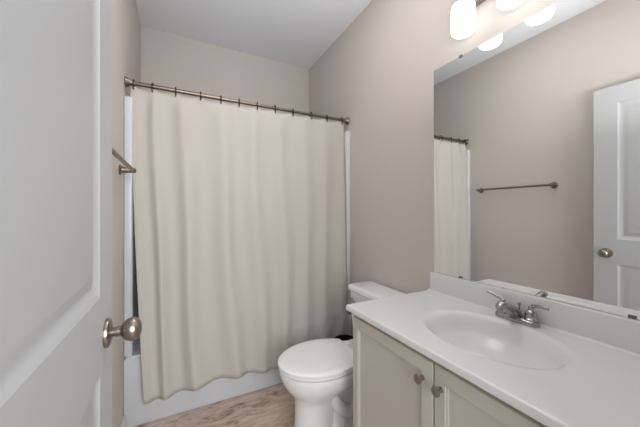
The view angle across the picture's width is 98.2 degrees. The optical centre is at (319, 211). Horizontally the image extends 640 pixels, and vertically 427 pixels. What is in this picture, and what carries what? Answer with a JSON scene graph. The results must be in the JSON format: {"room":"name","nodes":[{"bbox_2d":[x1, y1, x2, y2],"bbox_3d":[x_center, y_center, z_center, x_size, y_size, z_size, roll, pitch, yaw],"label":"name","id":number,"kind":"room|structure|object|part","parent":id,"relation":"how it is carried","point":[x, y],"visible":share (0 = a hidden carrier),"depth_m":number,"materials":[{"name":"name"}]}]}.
{"room":"bathroom","nodes":[
{"label":"bathroom","id":0,"kind":"room"},
{"bbox_2d":[112,0,140,426],"bbox_3d":[-0.962,-0.155,1.148,0.120,2.750,2.720,0,0,-27],"label":"wall","id":1,"kind":"structure","parent":0,"point":[126,26],"depth_m":1.42,"materials":[{"name":"beige paint"}]},
{"bbox_2d":[120,415,125,426],"bbox_3d":[-0.688,1.177,0.759,0.013,0.085,1.775,0,0,-27],"label":"baseboard","id":2,"kind":"structure","parent":1,"relation":"attached to","point":[123,424],"depth_m":1.51,"materials":[{"name":"white paint"}]},
{"bbox_2d":[112,148,135,174],"bbox_3d":[-0.874,-0.221,1.190,0.074,0.054,0.669,0,0,-27],"label":"towel bar","id":3,"kind":"object","parent":1,"relation":"attached to","point":[128,169],"visible":0.45,"depth_m":1.33,"materials":[{"name":"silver metal"}]},
{"bbox_3d":[-1.014,-0.221,1.464,0.074,0.054,0.054,0,0,-27],"label":"post","id":4,"kind":"part","parent":3,"relation":"part of","materials":[{"name":"brown metal"}]},
{"bbox_2d":[124,96,138,356],"bbox_3d":[-1.268,0.083,1.925,0.042,1.475,0.818,0,0,-27],"label":"trim","id":5,"kind":"structure","parent":1,"relation":"attached to","point":[130,273],"depth_m":1.56,"materials":[{"name":"plastic"}]},
{"bbox_2d":[124,76,349,124],"bbox_3d":[-0.446,-0.750,1.940,1.519,0.060,0.060,0,0,-27],"label":"shower rod","id":6,"kind":"object","parent":1,"relation":"attached to","point":[127,81],"visible":0.97,"depth_m":1.82,"materials":[{"name":"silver metal"}]},
{"bbox_2d":[130,85,346,404],"bbox_3d":[-0.427,0.185,1.881,1.447,1.833,0.138,0,0,-27],"label":"shower curtain","id":7,"kind":"object","parent":6,"relation":"hanging from","point":[240,224],"visible":0.98,"depth_m":1.79,"materials":[{"name":"beige fabric"}]},
{"bbox_2d":[134,383,294,426],"bbox_3d":[0.110,1.245,0.854,1.760,0.050,4.220,0,0,-27],"label":"floor","id":8,"kind":"structure","parent":0,"point":[272,406],"depth_m":1.68,"materials":[{"name":"brown wood"}]},
{"bbox_2d":[124,313,350,426],"bbox_3d":[-0.609,1.020,2.260,1.518,0.399,0.819,0,0,-27],"label":"bathtub","id":9,"kind":"object","parent":8,"relation":"on","point":[136,412],"visible":0.33,"depth_m":1.67,"materials":[{"name":"ceramic"}]},
{"bbox_2d":[278,281,405,426],"bbox_3d":[0.128,0.857,1.623,0.767,0.727,0.462,0,0,-27],"label":"toilet","id":10,"kind":"object","parent":8,"relation":"on","point":[318,373],"visible":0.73,"depth_m":1.48,"materials":[{"name":"ceramic"}]},
{"bbox_3d":[-0.015,0.809,1.550,0.446,0.020,0.382,0,0,-27],"label":"seat lid","id":11,"kind":"part","parent":10,"relation":"part of","materials":[{"name":"plastic"}]},
{"bbox_3d":[0.379,0.687,1.751,0.188,0.314,0.440,0,0,-27],"label":"tank","id":12,"kind":"part","parent":10,"relation":"part of","materials":[{"name":"white ceramic"}]},
{"bbox_3d":[0.377,0.511,1.750,0.208,0.037,0.462,0,0,-27],"label":"tank lid","id":13,"kind":"part","parent":10,"relation":"part of","materials":[{"name":"white ceramic"}]},
{"bbox_2d":[335,335,352,340],"bbox_3d":[0.187,1.080,2.039,0.176,0.280,0.176,0,0,-27],"label":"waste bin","id":14,"kind":"object","parent":8,"relation":"on","point":[341,337],"visible":0.19,"depth_m":2.11,"materials":[{"name":"black plastic"}]},
{"bbox_2d":[353,314,546,426],"bbox_3d":[0.574,0.838,0.992,0.566,0.765,0.914,0,0,-27],"label":"vanity cabinet","id":15,"kind":"object","parent":8,"relation":"on","point":[395,384],"visible":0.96,"depth_m":0.96,"materials":[{"name":"beige paint"}]},
{"bbox_3d":[0.258,0.791,1.075,0.019,0.627,0.448,0,0,-27],"label":"cabinet door","id":16,"kind":"part","parent":15,"relation":"part of","materials":[{"name":"beige paint"}]},
{"bbox_3d":[0.321,0.540,0.898,0.031,0.031,0.031,0,0,-27],"label":"knob","id":17,"kind":"part","parent":15,"relation":"part of","materials":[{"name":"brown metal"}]},
{"bbox_3d":[0.353,0.540,0.836,0.031,0.031,0.031,0,0,-27],"label":"knob","id":18,"kind":"part","parent":15,"relation":"part of","materials":[{"name":"brown metal"}]},
{"bbox_3d":[0.461,0.791,0.679,0.019,0.627,0.432,0,0,-27],"label":"cabinet door","id":19,"kind":"part","parent":15,"relation":"part of","materials":[{"name":"beige paint"}]},
{"bbox_2d":[346,272,639,426],"bbox_3d":[0.592,0.443,0.974,0.552,0.230,0.991,0,0,-27],"label":"countertop","id":20,"kind":"structure","parent":15,"relation":"on","point":[581,367],"depth_m":0.90,"materials":[{"name":"stone"}]},
{"bbox_2d":[486,290,548,327],"bbox_3d":[0.766,0.386,1.096,0.169,0.103,0.171,0,0,15],"label":"faucet","id":21,"kind":"object","parent":20,"relation":"on","point":[505,310],"visible":1,"depth_m":1.05,"materials":[{"name":"silver metal"}]},
{"bbox_3d":[0.738,0.352,1.165,0.015,0.035,0.068,0,0,-37],"label":"lever","id":22,"kind":"part","parent":21,"relation":"part of","materials":[{"name":"silver metal"}]},
{"bbox_3d":[0.731,0.388,1.073,0.147,0.100,0.044,0,0,-27],"label":"spout","id":23,"kind":"part","parent":21,"relation":"part of","materials":[{"name":"silver metal"}]},
{"bbox_3d":[0.778,0.419,1.097,0.053,0.020,0.158,0,0,-27],"label":"plate","id":24,"kind":"part","parent":21,"relation":"part of","materials":[{"name":"silver metal"}]},
{"bbox_3d":[0.801,0.385,1.051,0.045,0.058,0.045,0,0,-27],"label":"handle","id":25,"kind":"part","parent":21,"relation":"part of","materials":[{"name":"silver metal"}]},
{"bbox_3d":[0.809,0.356,1.026,0.015,0.025,0.067,0,0,-17],"label":"lever","id":26,"kind":"part","parent":21,"relation":"part of","materials":[{"name":"silver metal"}]},
{"bbox_2d":[141,26,308,116],"bbox_3d":[-0.824,-0.155,2.679,1.520,2.750,0.120,0,0,-27],"label":"wall","id":27,"kind":"structure","parent":0,"point":[167,59],"depth_m":2.56,"materials":[{"name":"beige paint"}]},
{"bbox_2d":[136,0,371,68],"bbox_3d":[-0.204,-1.570,1.468,1.760,0.080,2.840,0,0,-27],"label":"ceiling","id":28,"kind":"structure","parent":0,"point":[298,33],"depth_m":2.24,"materials":[{"name":"paint"}]},
{"bbox_2d":[309,0,636,335],"bbox_3d":[0.498,-0.155,1.895,0.120,2.750,2.720,0,0,-27],"label":"wall","id":29,"kind":"structure","parent":0,"point":[378,74],"depth_m":1.80,"materials":[{"name":"beige paint"}]},
{"bbox_2d":[344,131,350,313],"bbox_3d":[0.048,0.083,2.598,0.042,1.475,0.818,0,0,-27],"label":"trim","id":30,"kind":"structure","parent":29,"relation":"attached to","point":[347,135],"depth_m":2.23,"materials":[{"name":"plastic"}]},
{"bbox_2d":[451,0,524,38],"bbox_3d":[0.762,-0.935,1.077,0.155,0.269,0.600,0,0,-27],"label":"vanity light","id":31,"kind":"object","parent":29,"relation":"attached to","point":[463,12],"visible":1,"depth_m":1.21,"materials":[{"name":"white glass"}]},
{"bbox_3d":[0.644,-0.871,1.248,0.101,0.139,0.101,0,0,-27],"label":"lamp shade","id":32,"kind":"part","parent":31,"relation":"part of","materials":[{"name":"white glass"}]},
{"bbox_3d":[0.738,-0.871,1.065,0.101,0.139,0.101,0,0,-27],"label":"lamp shade","id":33,"kind":"part","parent":31,"relation":"part of","materials":[{"name":"white glass"}]},
{"bbox_2d":[430,272,639,353],"bbox_3d":[0.832,0.391,1.088,0.020,0.126,0.975,0,0,-27],"label":"backsplash","id":34,"kind":"structure","parent":29,"relation":"attached to","point":[622,332],"depth_m":1.00,"materials":[{"name":"stone"}]},
{"bbox_2d":[434,0,639,319],"bbox_3d":[0.827,-0.225,1.110,0.009,1.102,0.902,0,0,-27],"label":"wall mirror","id":35,"kind":"object","parent":29,"relation":"attached to","point":[537,125],"visible":1,"depth_m":1.04,"materials":[{"name":"clear mirror"}]},
{"bbox_3d":[0.415,-0.155,0.257,1.760,2.750,0.120,0,0,-27],"label":"wall","id":36,"kind":"structure","parent":0,"visible":0},
{"bbox_2d":[0,0,141,426],"bbox_3d":[-0.373,0.176,0.366,0.173,2.063,0.765,0,0,-27],"label":"door","id":37,"kind":"structure","parent":36,"relation":"in","point":[57,329],"depth_m":0.39,"materials":[{"name":"white paint"}]},
{"bbox_3d":[-0.464,0.282,0.664,0.063,0.056,0.052,0,0,-27],"label":"knob","id":38,"kind":"part","parent":37,"relation":"part of","materials":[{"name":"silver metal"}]}
]}

